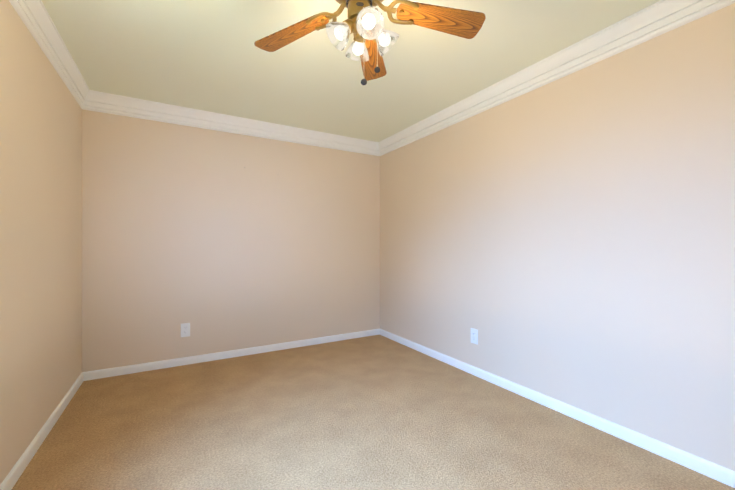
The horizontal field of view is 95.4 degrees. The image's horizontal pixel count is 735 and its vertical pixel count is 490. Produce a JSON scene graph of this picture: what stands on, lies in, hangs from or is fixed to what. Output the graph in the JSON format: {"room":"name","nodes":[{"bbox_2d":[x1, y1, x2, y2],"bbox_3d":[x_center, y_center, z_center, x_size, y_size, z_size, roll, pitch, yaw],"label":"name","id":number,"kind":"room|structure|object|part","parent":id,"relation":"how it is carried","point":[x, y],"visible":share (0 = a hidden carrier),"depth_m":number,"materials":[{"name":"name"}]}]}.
{"room":"empty bedroom","nodes":[
{"label":"empty bedroom","id":0,"kind":"room"},
{"bbox_2d":[0,0,81,484],"bbox_3d":[-1.305,-0.079,0.799,0.120,2.440,4.592,0,0,-30],"label":"wall","id":1,"kind":"structure","parent":0,"point":[40,240],"depth_m":1.86,"materials":[{"name":"paint"}]},
{"bbox_2d":[0,371,87,489],"bbox_3d":[-1.247,1.105,0.831,0.014,0.072,4.592,0,0,-30],"label":"baseboard","id":2,"kind":"structure","parent":1,"relation":"attached to","point":[8,483],"depth_m":1.89,"materials":[{"name":"paint"}]},
{"bbox_2d":[9,0,92,110],"bbox_3d":[-1.227,-1.222,0.846,0.060,0.155,4.592,0,0,-30],"label":"crown molding","id":3,"kind":"structure","parent":1,"relation":"attached to","point":[33,13],"depth_m":2.05,"materials":[{"name":"paint"}]},
{"bbox_2d":[82,109,379,371],"bbox_3d":[-1.152,-0.076,3.610,3.202,2.440,0.121,0,0,-30],"label":"wall","id":4,"kind":"structure","parent":0,"point":[219,241],"depth_m":3.33,"materials":[{"name":"paint"}]},
{"bbox_2d":[181,323,189,336],"bbox_3d":[-1.739,0.813,3.195,0.080,0.129,0.009,0,0,-30],"label":"electrical outlet","id":5,"kind":"object","parent":4,"relation":"attached to","point":[185,329],"visible":1,"depth_m":3.19,"materials":[{"name":"white plastic"}]},
{"bbox_2d":[88,328,379,379],"bbox_3d":[-1.115,1.108,3.553,2.910,0.072,0.014,0,0,-30],"label":"baseboard","id":6,"kind":"structure","parent":4,"relation":"attached to","point":[116,371],"depth_m":3.34,"materials":[{"name":"paint"}]},
{"bbox_2d":[93,90,376,155],"bbox_3d":[-1.104,-1.219,3.536,2.790,0.155,0.060,0,0,-30],"label":"crown molding","id":7,"kind":"structure","parent":4,"relation":"attached to","point":[103,102],"depth_m":3.33,"materials":[{"name":"paint"}]},
{"bbox_2d":[41,0,659,141],"bbox_3d":[0.029,-1.349,1.573,3.202,0.100,4.832,0,0,-30],"label":"ceiling","id":8,"kind":"structure","parent":0,"point":[207,55],"depth_m":2.29,"materials":[{"name":"paint"}]},
{"bbox_2d":[254,0,485,84],"bbox_3d":[-0.026,-1.002,1.499,1.160,0.593,1.126,0,0,-30],"label":"fan","id":9,"kind":"object","parent":8,"relation":"hanging from","point":[371,41],"visible":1,"depth_m":1.59,"materials":[{"name":"brown wood"}]},
{"label":"blade","id":10,"kind":"part","parent":9,"relation":"part of","materials":[{"name":"brown wood"}]},
{"bbox_3d":[-0.116,-0.962,1.510,0.086,0.122,0.122,-45,10,-10],"label":"lamp shade","id":11,"kind":"part","parent":9,"relation":"part of","materials":[{"name":"clear glass"}]},
{"bbox_3d":[-0.108,-0.969,1.512,0.088,0.059,0.059,-45,10,-10],"label":"bulb","id":12,"kind":"part","parent":9,"relation":"part of","materials":[{"name":"white glass"}]},
{"bbox_3d":[-0.044,-0.962,1.629,0.122,0.122,0.086,0,-44,-14],"label":"lamp shade","id":13,"kind":"part","parent":9,"relation":"part of","materials":[{"name":"clear glass"}]},
{"bbox_3d":[-0.042,-0.969,1.622,0.059,0.059,0.088,0,-44,-14],"label":"bulb","id":14,"kind":"part","parent":9,"relation":"part of","materials":[{"name":"white glass"}]},
{"bbox_3d":[-0.016,-0.881,1.478,0.026,0.350,0.019,0,0,-30],"label":"chain","id":15,"kind":"part","parent":9,"relation":"part of","materials":[{"name":"beige"}]},
{"bbox_3d":[0.002,-0.969,1.446,0.059,0.059,0.088,0,44,-14],"label":"bulb","id":16,"kind":"part","parent":9,"relation":"part of","materials":[{"name":"white glass"}]},
{"bbox_3d":[0.004,-0.962,1.438,0.122,0.122,0.086,0,44,-14],"label":"lamp shade","id":17,"kind":"part","parent":9,"relation":"part of","materials":[{"name":"clear glass"}]},
{"label":"blade","id":18,"kind":"part","parent":9,"relation":"part of","materials":[{"name":"brown wood"}]},
{"bbox_3d":[0.036,-0.929,1.548,0.047,0.262,0.021,0,0,-30],"label":"chain","id":19,"kind":"part","parent":9,"relation":"part of","materials":[{"name":"beige"}]},
{"bbox_3d":[0.068,-0.969,1.556,0.088,0.059,0.059,45,-10,-10],"label":"bulb","id":20,"kind":"part","parent":9,"relation":"part of","materials":[{"name":"white glass"}]},
{"bbox_3d":[0.076,-0.962,1.558,0.086,0.122,0.122,45,-10,-10],"label":"lamp shade","id":21,"kind":"part","parent":9,"relation":"part of","materials":[{"name":"clear glass"}]},
{"label":"blade","id":22,"kind":"part","parent":9,"relation":"part of","materials":[{"name":"brown wood"}]},
{"bbox_2d":[12,334,734,489],"bbox_3d":[0.029,1.191,1.570,3.202,0.100,4.832,0,0,-30],"label":"floor","id":23,"kind":"structure","parent":0,"point":[377,412],"depth_m":2.00,"materials":[{"name":"carpet"}]},
{"bbox_2d":[380,3,734,470],"bbox_3d":[1.392,-0.078,2.292,0.120,2.440,4.712,0,0,-30],"label":"wall","id":24,"kind":"structure","parent":0,"point":[569,239],"depth_m":2.10,"materials":[{"name":"paint"}]},
{"bbox_2d":[471,328,477,344],"bbox_3d":[0.938,0.803,2.946,0.009,0.129,0.080,0,0,-30],"label":"electrical outlet","id":25,"kind":"object","parent":24,"relation":"attached to","point":[474,336],"visible":1,"depth_m":2.94,"materials":[{"name":"white plastic"}]},
{"bbox_2d":[377,0,734,155],"bbox_3d":[1.284,-1.220,2.300,0.060,0.155,4.592,0,0,-30],"label":"crown molding","id":26,"kind":"structure","parent":24,"relation":"attached to","point":[658,18],"depth_m":2.20,"materials":[{"name":"paint"}]},
{"bbox_2d":[380,329,734,487],"bbox_3d":[1.304,1.106,2.309,0.014,0.072,4.592,0,0,-30],"label":"baseboard","id":27,"kind":"structure","parent":24,"relation":"attached to","point":[719,473],"depth_m":2.08,"materials":[{"name":"paint"}]}
]}

